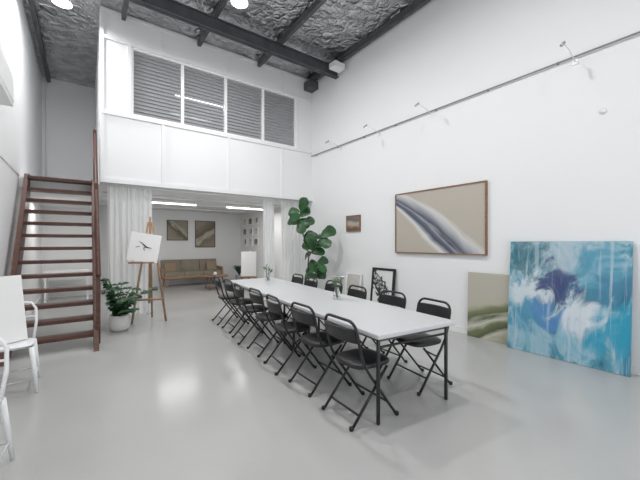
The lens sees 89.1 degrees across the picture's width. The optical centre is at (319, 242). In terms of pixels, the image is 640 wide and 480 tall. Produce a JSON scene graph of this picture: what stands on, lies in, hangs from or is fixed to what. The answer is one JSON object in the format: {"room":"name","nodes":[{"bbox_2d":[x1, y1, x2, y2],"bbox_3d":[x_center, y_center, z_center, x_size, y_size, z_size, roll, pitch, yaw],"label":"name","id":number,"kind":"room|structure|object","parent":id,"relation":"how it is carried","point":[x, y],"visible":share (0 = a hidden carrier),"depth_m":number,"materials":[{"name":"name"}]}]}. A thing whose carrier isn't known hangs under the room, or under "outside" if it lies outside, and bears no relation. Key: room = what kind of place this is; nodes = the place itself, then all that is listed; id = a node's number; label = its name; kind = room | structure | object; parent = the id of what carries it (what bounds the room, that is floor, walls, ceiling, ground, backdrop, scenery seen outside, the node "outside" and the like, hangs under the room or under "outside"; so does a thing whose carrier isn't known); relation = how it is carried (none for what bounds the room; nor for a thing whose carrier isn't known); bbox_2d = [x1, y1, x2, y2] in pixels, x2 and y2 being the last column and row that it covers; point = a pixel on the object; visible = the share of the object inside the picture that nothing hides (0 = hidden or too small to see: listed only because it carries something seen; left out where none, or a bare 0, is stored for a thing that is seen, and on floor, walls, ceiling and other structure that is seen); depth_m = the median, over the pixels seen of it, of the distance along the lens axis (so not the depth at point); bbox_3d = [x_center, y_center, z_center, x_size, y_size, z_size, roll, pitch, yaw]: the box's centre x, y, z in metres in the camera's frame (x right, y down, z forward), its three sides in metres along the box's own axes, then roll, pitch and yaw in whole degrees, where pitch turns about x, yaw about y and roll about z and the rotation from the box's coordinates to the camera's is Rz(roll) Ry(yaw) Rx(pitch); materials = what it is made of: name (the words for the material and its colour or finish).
{"room":"art studio","nodes":[
{"label":"art studio","id":0,"kind":"room"},
{"bbox_2d":[0,0,41,314],"bbox_3d":[-3.202,-1.460,2.744,0.150,5.840,14.200,0,0,-36],"label":"wall","id":1,"kind":"structure","parent":0,"point":[20,124],"depth_m":5.51,"materials":[{"name":"white paint"}]},
{"bbox_2d":[0,48,13,106],"bbox_3d":[-3.553,-1.855,3.539,0.212,0.370,1.000,0,0,-36],"label":"air conditioner","id":2,"kind":"object","parent":1,"relation":"attached to","point":[6,77],"visible":1,"depth_m":3.68,"materials":[{"name":"white plastic"}]},
{"bbox_2d":[0,153,19,175],"bbox_3d":[-2.082,-1.170,1.332,0.010,0.040,10.400,0,0,-36],"label":"trim","id":3,"kind":"structure","parent":1,"relation":"attached to","point":[1,155],"depth_m":4.76,"materials":[{"name":"white wood"}]},
{"bbox_2d":[25,295,42,319],"bbox_3d":[-3.135,1.410,2.792,0.015,0.100,14.200,0,0,-36],"label":"baseboard","id":4,"kind":"structure","parent":1,"relation":"attached to","point":[29,312],"depth_m":6.94,"materials":[{"name":"white"}]},
{"bbox_2d":[19,177,99,208],"bbox_3d":[-5.773,-1.050,7.395,1.140,0.180,3.650,0,0,-36],"label":"floor","id":5,"kind":"structure","parent":0,"point":[37,184],"depth_m":6.43,"materials":[{"name":"white paint"}]},
{"bbox_2d":[42,76,94,297],"bbox_3d":[-6.947,-1.460,8.890,1.290,5.840,0.150,0,0,-36],"label":"wall","id":6,"kind":"structure","parent":0,"point":[70,106],"depth_m":8.86,"materials":[{"name":"white paint"}]},
{"bbox_2d":[45,82,59,176],"bbox_3d":[-7.111,-2.735,8.642,0.295,3.149,0.040,0,0,-36],"label":"conduit pipe","id":7,"kind":"object","parent":6,"relation":"attached to","point":[49,83],"visible":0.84,"depth_m":8.55,"materials":[{"name":"white metal"}]},
{"bbox_2d":[95,15,105,201],"bbox_3d":[-5.502,-2.755,8.078,0.100,3.250,4.860,0,0,-36],"label":"wall","id":8,"kind":"structure","parent":0,"point":[97,78],"depth_m":6.71,"materials":[{"name":"white paint"}]},
{"bbox_2d":[99,207,240,286],"bbox_3d":[-5.031,-1.460,11.512,4.890,5.840,0.150,0,0,-36],"label":"wall","id":9,"kind":"structure","parent":0,"point":[226,251],"depth_m":11.71,"materials":[{"name":"white paint"}]},
{"bbox_2d":[101,278,234,289],"bbox_3d":[-5.011,1.410,11.425,4.620,0.100,0.015,0,0,-36],"label":"baseboard","id":10,"kind":"structure","parent":9,"relation":"attached to","point":[195,281],"depth_m":11.56,"materials":[{"name":"white"}]},
{"bbox_2d":[167,220,187,239],"bbox_3d":[-5.005,-0.445,11.417,0.690,0.710,0.030,0,0,-36],"label":"print","id":11,"kind":"object","parent":9,"relation":"attached to","point":[176,229],"visible":1,"depth_m":11.41,"materials":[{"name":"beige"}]},
{"bbox_2d":[195,221,214,246],"bbox_3d":[-4.228,-0.325,11.980,0.720,0.970,0.030,0,0,-36],"label":"print","id":12,"kind":"object","parent":9,"relation":"attached to","point":[204,230],"visible":1,"depth_m":11.96,"materials":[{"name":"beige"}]},
{"bbox_2d":[99,183,298,213],"bbox_3d":[-3.582,-1.225,9.468,4.640,0.190,4.860,0,0,-36],"label":"ceiling","id":13,"kind":"structure","parent":0,"point":[154,192],"depth_m":8.64,"materials":[{"name":"white paint"}]},
{"bbox_2d":[152,200,197,205],"bbox_3d":[-3.856,-1.057,8.566,1.200,0.086,0.080,0,0,-36],"label":"fluorescent light","id":14,"kind":"object","parent":13,"relation":"attached to","point":[153,201],"visible":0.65,"depth_m":8.56,"materials":[{"name":"white plastic"}]},
{"bbox_2d":[107,184,298,201],"bbox_3d":[-2.192,-1.105,7.548,4.620,0.024,0.024,0,0,-36],"label":"track","id":15,"kind":"object","parent":13,"relation":"attached to","point":[107,184],"visible":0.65,"depth_m":7.13,"materials":[{"name":"white metal"}]},
{"bbox_2d":[107,186,151,316],"bbox_3d":[-3.740,0.175,6.429,0.779,2.510,0.110,0,0,-36],"label":"curtain","id":16,"kind":"object","parent":15,"relation":"hanging from","point":[129,210],"visible":0.77,"depth_m":6.38,"materials":[{"name":"white fabric"}]},
{"bbox_2d":[263,200,273,299],"bbox_3d":[-1.303,0.175,8.195,0.320,2.510,0.108,0,0,-36],"label":"curtain","id":17,"kind":"object","parent":15,"relation":"hanging from","point":[268,205],"visible":0.73,"depth_m":8.19,"materials":[{"name":"white fabric"}]},
{"bbox_2d":[281,201,307,284],"bbox_3d":[-0.679,0.175,8.646,0.819,2.510,0.109,0,0,-36],"label":"curtain","id":18,"kind":"object","parent":15,"relation":"hanging from","point":[293,254],"visible":0.48,"depth_m":8.59,"materials":[{"name":"white fabric"}]},
{"bbox_2d":[225,205,262,209],"bbox_3d":[-2.236,-1.057,9.739,1.200,0.086,0.080,0,0,-36],"label":"fluorescent light","id":19,"kind":"object","parent":13,"relation":"attached to","point":[227,206],"visible":0.85,"depth_m":9.68,"materials":[{"name":"white plastic"}]},
{"bbox_2d":[100,11,311,201],"bbox_3d":[-2.168,-2.755,7.430,4.740,3.250,0.100,0,0,-36],"label":"wall","id":20,"kind":"structure","parent":0,"point":[132,147],"depth_m":6.97,"materials":[{"name":"white paint"}]},
{"bbox_2d":[132,48,182,124],"bbox_3d":[-3.296,-3.135,6.608,0.928,1.308,0.090,0,0,-36],"label":"window","id":21,"kind":"structure","parent":20,"relation":"in","point":[135,52],"depth_m":6.60,"materials":[{"name":"white plastic"}]},
{"bbox_2d":[183,63,225,133],"bbox_3d":[-2.542,-3.135,7.153,0.928,1.308,0.090,0,0,-36],"label":"window","id":22,"kind":"structure","parent":20,"relation":"in","point":[189,68],"depth_m":7.15,"materials":[{"name":"white plastic"}]},
{"bbox_2d":[100,6,311,200],"bbox_3d":[-2.131,-2.750,7.379,4.740,3.240,0.026,0,0,-36],"label":"trim","id":23,"kind":"structure","parent":20,"relation":"attached to","point":[103,111],"depth_m":6.64,"materials":[{"name":"white wood"}]},
{"bbox_2d":[226,77,262,140],"bbox_3d":[-1.789,-3.135,7.698,0.928,1.308,0.090,0,0,-36],"label":"window","id":24,"kind":"structure","parent":20,"relation":"in","point":[259,132],"depth_m":7.70,"materials":[{"name":"white plastic"}]},
{"bbox_2d":[263,88,295,147],"bbox_3d":[-1.036,-3.135,8.244,0.928,1.308,0.090,0,0,-36],"label":"window","id":25,"kind":"structure","parent":20,"relation":"in","point":[267,91],"depth_m":8.25,"materials":[{"name":"white plastic"}]},
{"bbox_2d":[134,55,285,132],"bbox_3d":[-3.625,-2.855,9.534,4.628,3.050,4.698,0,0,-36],"label":"blinds","id":26,"kind":"object","parent":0,"point":[136,55],"visible":0.04,"depth_m":9.61,"materials":[{"name":"grey metal"}]},
{"bbox_2d":[23,0,415,87],"bbox_3d":[-1.053,-4.430,4.917,6.180,0.100,15.500,0,0,-36],"label":"ceiling","id":27,"kind":"structure","parent":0,"point":[69,36],"depth_m":6.57,"materials":[{"name":"grey metal"}]},
{"bbox_2d":[28,0,430,82],"bbox_3d":[-0.744,-4.308,4.523,5.710,0.125,14.180,0,0,-36],"label":"beams","id":28,"kind":"structure","parent":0,"point":[316,4],"depth_m":6.45,"materials":[{"name":"black metal"}]},
{"bbox_2d":[51,0,72,8],"bbox_3d":[-4.326,-4.182,5.448,0.300,0.316,0.300,0,0,-36],"label":"light","id":29,"kind":"object","parent":28,"relation":"hanging from","point":[67,4],"visible":1,"depth_m":5.46,"materials":[{"name":"white plastic"}]},
{"bbox_2d":[126,0,338,78],"bbox_3d":[0.486,-4.120,2.790,5.878,0.240,8.480,0,0,-36],"label":"rafters","id":30,"kind":"object","parent":28,"relation":"attached to","point":[174,9],"visible":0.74,"depth_m":6.36,"materials":[{"name":"black metal"}]},
{"bbox_2d":[230,0,248,8],"bbox_3d":[-1.348,-4.182,5.444,0.300,0.316,0.300,0,0,-36],"label":"light","id":31,"kind":"object","parent":28,"relation":"hanging from","point":[241,4],"visible":1,"depth_m":5.46,"materials":[{"name":"white plastic"}]},
{"bbox_2d":[329,60,344,72],"bbox_3d":[0.394,-4.140,7.556,0.300,0.200,0.220,0,0,-36],"label":"ceiling speaker","id":32,"kind":"object","parent":28,"relation":"attached to","point":[336,66],"visible":1,"depth_m":7.51,"materials":[{"name":"white plastic"}]},
{"bbox_2d":[0,281,639,479],"bbox_3d":[-1.053,1.510,4.917,6.180,0.100,15.500,0,0,-36],"label":"floor","id":33,"kind":"structure","parent":0,"point":[176,398],"depth_m":2.82,"materials":[{"name":"grey concrete"}]},
{"bbox_2d":[0,337,14,460],"bbox_3d":[-2.139,1.035,1.899,0.456,0.855,0.501,0,0,-33],"label":"cafe chair","id":34,"kind":"object","parent":33,"relation":"on","point":[4,415],"visible":1,"depth_m":2.15,"materials":[{"name":"white"}]},
{"bbox_2d":[0,301,40,392],"bbox_3d":[-3.074,1.035,3.222,0.456,0.855,0.501,0,0,-39],"label":"cafe chair","id":35,"kind":"object","parent":33,"relation":"on","point":[33,350],"visible":0.67,"depth_m":3.22,"materials":[{"name":"white"}]},
{"bbox_2d":[0,275,27,344],"bbox_3d":[-3.117,0.659,3.180,0.122,0.658,0.380,0,0,14],"label":"canvas","id":36,"kind":"object","parent":35,"relation":"on","point":[13,328],"visible":0.88,"depth_m":3.26,"materials":[{"name":"white fabric"}]},
{"bbox_2d":[0,129,100,366],"bbox_3d":[-4.030,-0.338,5.017,1.015,3.604,2.253,0,0,-36],"label":"staircase","id":37,"kind":"structure","parent":33,"relation":"on","point":[17,260],"depth_m":4.93,"materials":[{"name":"brown wood"}]},
{"bbox_2d":[43,269,88,302],"bbox_3d":[-6.507,1.080,8.375,0.900,0.760,0.600,0,0,-36],"label":"work table","id":38,"kind":"object","parent":33,"relation":"on","point":[65,270],"visible":0.77,"depth_m":8.27,"materials":[{"name":"white plastic"}]},
{"bbox_2d":[101,278,158,331],"bbox_3d":[-3.258,1.017,5.545,0.716,0.887,0.809,0,0,17],"label":"plant","id":39,"kind":"object","parent":33,"relation":"on","point":[119,320],"visible":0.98,"depth_m":5.35,"materials":[{"name":"green plant"}]},
{"bbox_2d":[126,217,166,323],"bbox_3d":[-3.261,0.486,6.185,0.665,1.955,0.536,0,0,-22],"label":"easel","id":40,"kind":"object","parent":33,"relation":"on","point":[143,247],"visible":0.97,"depth_m":5.98,"materials":[{"name":"brown wood"}]},
{"bbox_2d":[160,258,222,287],"bbox_3d":[-4.460,1.017,11.311,1.980,0.887,0.755,0,0,-36],"label":"sofa","id":41,"kind":"object","parent":33,"relation":"on","point":[183,268],"visible":0.82,"depth_m":11.23,"materials":[{"name":"beige fabric"}]},
{"bbox_2d":[201,268,228,290],"bbox_3d":[-3.326,1.131,10.308,0.840,0.665,0.840,0,0,-36],"label":"round coffee table","id":42,"kind":"object","parent":33,"relation":"on","point":[207,276],"visible":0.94,"depth_m":10.15,"materials":[{"name":"brown wood"}]},
{"bbox_2d":[212,276,244,324],"bbox_3d":[-1.715,1.038,6.068,0.510,0.860,0.476,0,0,-31],"label":"folding chair","id":43,"kind":"object","parent":33,"relation":"on","point":[223,297],"visible":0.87,"depth_m":5.92,"materials":[{"name":"black metal"}]},
{"bbox_2d":[233,265,241,279],"bbox_3d":[-2.957,1.129,11.806,0.474,0.661,0.484,0,0,-14],"label":"potted plant","id":44,"kind":"object","parent":33,"relation":"on","point":[237,268],"visible":0.7,"depth_m":11.70,"materials":[{"name":"green plant"}]},
{"bbox_2d":[222,279,257,333],"bbox_3d":[-1.368,1.038,5.546,0.510,0.860,0.476,0,0,-33],"label":"folding chair","id":45,"kind":"object","parent":33,"relation":"on","point":[228,287],"visible":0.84,"depth_m":5.43,"materials":[{"name":"black metal"}]},
{"bbox_2d":[239,250,256,289],"bbox_3d":[-2.193,0.836,10.107,0.595,1.258,0.535,0,0,-6],"label":"easel","id":46,"kind":"object","parent":33,"relation":"on","point":[248,259],"visible":0.82,"depth_m":9.88,"materials":[{"name":"white wood"}]},
{"bbox_2d":[232,283,271,344],"bbox_3d":[-1.049,1.038,4.953,0.510,0.860,0.476,0,0,-27],"label":"folding chair","id":47,"kind":"object","parent":33,"relation":"on","point":[245,309],"visible":0.87,"depth_m":4.82,"materials":[{"name":"black"}]},
{"bbox_2d":[247,287,292,356],"bbox_3d":[-0.694,1.038,4.452,0.510,0.860,0.476,0,0,-32],"label":"folding chair","id":48,"kind":"object","parent":33,"relation":"on","point":[258,299],"visible":0.89,"depth_m":4.33,"materials":[{"name":"black metal"}]},
{"bbox_2d":[263,294,316,375],"bbox_3d":[-0.368,1.038,3.874,0.510,0.860,0.476,0,0,-28],"label":"folding chair","id":49,"kind":"object","parent":33,"relation":"on","point":[283,327],"visible":0.96,"depth_m":3.75,"materials":[{"name":"black metal"}]},
{"bbox_2d":[281,273,303,321],"bbox_3d":[-0.608,1.038,6.271,0.510,0.860,0.476,0,0,-31],"label":"folding chair","id":50,"kind":"object","parent":33,"relation":"on","point":[299,280],"visible":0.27,"depth_m":6.41,"materials":[{"name":"black"}]},
{"bbox_2d":[286,277,317,321],"bbox_3d":[-0.332,1.038,5.668,0.510,0.860,0.476,0,0,-31],"label":"folding chair","id":51,"kind":"object","parent":33,"relation":"on","point":[306,282],"visible":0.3,"depth_m":5.79,"materials":[{"name":"black metal"}]},
{"bbox_2d":[287,197,335,288],"bbox_3d":[-0.196,0.211,7.490,1.149,2.498,0.594,0,0,2],"label":"fiddle leaf fig","id":52,"kind":"object","parent":33,"relation":"on","point":[310,237],"visible":0.88,"depth_m":7.46,"materials":[{"name":"green plant"}]},
{"bbox_2d":[288,302,351,396],"bbox_3d":[-0.011,1.038,3.381,0.510,0.860,0.476,0,0,-34],"label":"folding chair","id":53,"kind":"object","parent":33,"relation":"on","point":[318,339],"visible":0.92,"depth_m":3.26,"materials":[{"name":"black metal"}]},
{"bbox_2d":[302,280,342,334],"bbox_3d":[0.057,1.038,5.132,0.510,0.860,0.476,0,0,-33],"label":"folding chair","id":54,"kind":"object","parent":33,"relation":"on","point":[328,287],"visible":0.31,"depth_m":5.30,"materials":[{"name":"black metal"}]},
{"bbox_2d":[228,278,455,424],"bbox_3d":[-0.264,1.090,4.662,0.940,0.740,4.400,0,0,-31],"label":"trestle table","id":55,"kind":"object","parent":33,"relation":"on","point":[379,322],"visible":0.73,"depth_m":3.27,"materials":[{"name":"laminate"}]},
{"bbox_2d":[263,264,274,280],"bbox_3d":[-0.959,0.558,6.166,0.242,0.322,0.263,0,0,-36],"label":"flower vase","id":56,"kind":"object","parent":55,"relation":"on","point":[267,278],"visible":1,"depth_m":6.12,"materials":[{"name":"clear glass"}]},
{"bbox_2d":[329,275,344,298],"bbox_3d":[0.220,0.566,4.169,0.187,0.306,0.246,0,0,-22],"label":"flower vase","id":57,"kind":"object","parent":55,"relation":"on","point":[336,295],"visible":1,"depth_m":4.14,"materials":[{"name":"clear glass"}]},
{"bbox_2d":[337,285,368,353],"bbox_3d":[0.351,1.038,4.537,0.510,0.860,0.476,0,0,-27],"label":"folding chair","id":58,"kind":"object","parent":33,"relation":"on","point":[351,292],"visible":0.32,"depth_m":4.61,"materials":[{"name":"black metal"}]},
{"bbox_2d":[345,272,361,294],"bbox_3d":[0.741,1.069,7.326,0.108,0.779,0.500,0,0,-36],"label":"framed artwork","id":59,"kind":"object","parent":33,"relation":"on","point":[351,278],"visible":0.49,"depth_m":7.34,"materials":[{"name":"white paper"}]},
{"bbox_2d":[322,313,398,431],"bbox_3d":[0.335,1.038,2.818,0.510,0.860,0.476,0,0,-33],"label":"folding chair","id":60,"kind":"object","parent":33,"relation":"on","point":[359,358],"visible":0.95,"depth_m":2.71,"materials":[{"name":"black metal"}]},
{"bbox_2d":[370,267,395,305],"bbox_3d":[1.262,0.985,6.592,0.125,0.948,0.620,0,0,-36],"label":"framed artwork","id":61,"kind":"object","parent":33,"relation":"on","point":[382,278],"visible":0.56,"depth_m":6.62,"materials":[{"name":"black"}]},
{"bbox_2d":[361,290,407,369],"bbox_3d":[0.748,1.038,4.007,0.510,0.860,0.476,0,0,-32],"label":"folding chair","id":62,"kind":"object","parent":33,"relation":"on","point":[397,301],"visible":0.47,"depth_m":4.10,"materials":[{"name":"black metal"}]},
{"bbox_2d":[387,297,452,395],"bbox_3d":[1.051,1.038,3.418,0.510,0.860,0.476,0,0,-28],"label":"folding chair","id":63,"kind":"object","parent":33,"relation":"on","point":[431,309],"visible":0.75,"depth_m":3.37,"materials":[{"name":"black"}]},
{"bbox_2d":[467,272,509,344],"bbox_3d":[2.598,0.959,4.806,0.031,1.000,0.850,2,-1,-36],"label":"abstract painting","id":64,"kind":"object","parent":33,"relation":"on","point":[488,293],"visible":0.71,"depth_m":4.88},
{"bbox_2d":[507,241,632,376],"bbox_3d":[3.057,0.720,4.090,0.151,1.479,1.270,0,0,-36],"label":"abstract painting","id":65,"kind":"object","parent":33,"relation":"on","point":[570,301],"visible":1,"depth_m":3.98},
{"bbox_2d":[241,0,639,365],"bbox_3d":[1.389,-1.460,6.684,0.150,5.840,15.200,0,0,-36],"label":"wall","id":66,"kind":"structure","parent":0,"point":[555,167],"depth_m":5.03,"materials":[{"name":"white paint"}]},
{"bbox_2d":[99,192,280,212],"bbox_3d":[-3.659,-1.115,9.573,4.640,0.030,2.660,0,0,-36],"label":"trim","id":67,"kind":"structure","parent":66,"relation":"attached to","point":[103,192],"depth_m":9.29,"materials":[{"name":"white"}]},
{"bbox_2d":[243,238,246,245],"bbox_3d":[-2.874,-0.040,12.425,0.020,0.300,0.360,0,0,-36],"label":"print","id":68,"kind":"object","parent":66,"relation":"attached to","point":[244,239],"visible":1,"depth_m":12.39,"materials":[{"name":"white paper"}]},
{"bbox_2d":[243,228,246,235],"bbox_3d":[-2.874,-0.420,12.425,0.020,0.300,0.360,0,0,-36],"label":"print","id":69,"kind":"object","parent":66,"relation":"attached to","point":[244,229],"visible":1,"depth_m":12.39,"materials":[{"name":"white paper"}]},
{"bbox_2d":[243,218,246,225],"bbox_3d":[-2.874,-0.800,12.425,0.020,0.300,0.360,0,0,-36],"label":"print","id":70,"kind":"object","parent":66,"relation":"attached to","point":[244,219],"visible":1,"depth_m":12.39,"materials":[{"name":"white paper"}]},
{"bbox_2d":[248,227,252,235],"bbox_3d":[-2.580,-0.420,12.020,0.020,0.300,0.360,0,0,-36],"label":"print","id":71,"kind":"object","parent":66,"relation":"attached to","point":[250,230],"visible":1,"depth_m":11.99,"materials":[{"name":"white paper"}]},
{"bbox_2d":[248,217,252,225],"bbox_3d":[-2.580,-0.800,12.020,0.020,0.300,0.360,0,0,-36],"label":"print","id":72,"kind":"object","parent":66,"relation":"attached to","point":[250,219],"visible":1,"depth_m":11.99,"materials":[{"name":"white paper"}]},
{"bbox_2d":[248,238,252,245],"bbox_3d":[-2.580,-0.040,12.020,0.020,0.300,0.360,0,0,-36],"label":"print","id":73,"kind":"object","parent":66,"relation":"attached to","point":[250,240],"visible":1,"depth_m":11.99,"materials":[{"name":"white paper"}]},
{"bbox_2d":[254,216,257,224],"bbox_3d":[-2.287,-0.800,11.615,0.020,0.300,0.360,0,0,-36],"label":"print","id":74,"kind":"object","parent":66,"relation":"attached to","point":[255,217],"visible":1,"depth_m":11.57,"materials":[{"name":"white paper"}]},
{"bbox_2d":[254,227,257,235],"bbox_3d":[-2.287,-0.420,11.615,0.020,0.300,0.360,0,0,-36],"label":"print","id":75,"kind":"object","parent":66,"relation":"attached to","point":[255,228],"visible":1,"depth_m":11.63,"materials":[{"name":"white paper"}]},
{"bbox_2d":[254,238,257,245],"bbox_3d":[-2.287,-0.040,11.615,0.020,0.300,0.360,0,0,-36],"label":"print","id":76,"kind":"object","parent":66,"relation":"attached to","point":[255,239],"visible":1,"depth_m":11.61,"materials":[{"name":"white paper"}]},
{"bbox_2d":[304,79,317,92],"bbox_3d":[-0.236,-4.140,8.570,0.268,0.200,0.280,0,0,-36],"label":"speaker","id":77,"kind":"object","parent":66,"relation":"attached to","point":[310,85],"visible":1,"depth_m":8.50},
{"bbox_2d":[346,215,360,231],"bbox_3d":[0.758,-0.445,7.400,0.030,0.370,0.470,0,0,-36],"label":"framed painting","id":78,"kind":"object","parent":66,"relation":"attached to","point":[353,222],"visible":1,"depth_m":7.38,"materials":[{"name":"brown paint"}]},
{"bbox_2d":[414,102,432,116],"bbox_3d":[1.789,-2.307,5.604,0.472,0.154,0.060,0,0,-36],"label":"wall spotlight","id":79,"kind":"object","parent":66,"relation":"attached to","point":[415,105],"visible":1,"depth_m":5.62,"materials":[{"name":"white metal"}]},
{"bbox_2d":[395,180,487,255],"bbox_3d":[2.010,-0.380,5.653,0.050,1.140,1.780,0,0,-36],"label":"framed abstract painting","id":80,"kind":"object","parent":66,"relation":"attached to","point":[453,219],"visible":1,"depth_m":5.49,"materials":[{"name":"beige paint"}]},
{"bbox_2d":[243,278,639,374],"bbox_3d":[1.323,1.410,6.636,0.015,0.100,15.200,0,0,-36],"label":"baseboard","id":81,"kind":"structure","parent":66,"relation":"attached to","point":[635,369],"depth_m":5.23,"materials":[{"name":"white"}]},
{"bbox_2d":[311,31,639,156],"bbox_3d":[2.713,-2.320,4.692,0.041,0.039,10.020,0,0,-36],"label":"hanging rail","id":82,"kind":"object","parent":66,"relation":"attached to","point":[638,32],"visible":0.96,"depth_m":4.70,"materials":[{"name":"grey metal"}]},
{"bbox_2d":[560,41,577,65],"bbox_3d":[3.003,-2.307,3.927,0.472,0.154,0.060,0,0,-36],"label":"wall spotlight","id":83,"kind":"object","parent":66,"relation":"attached to","point":[575,61],"visible":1,"depth_m":3.99,"materials":[{"name":"white metal"}]},
{"bbox_2d":[599,108,606,113],"bbox_3d":[3.346,-1.560,3.842,0.012,0.070,0.070,0,0,-36],"label":"cover plate","id":84,"kind":"object","parent":66,"relation":"attached to","point":[603,110],"visible":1,"depth_m":3.83,"materials":[{"name":"white plastic"}]}
]}

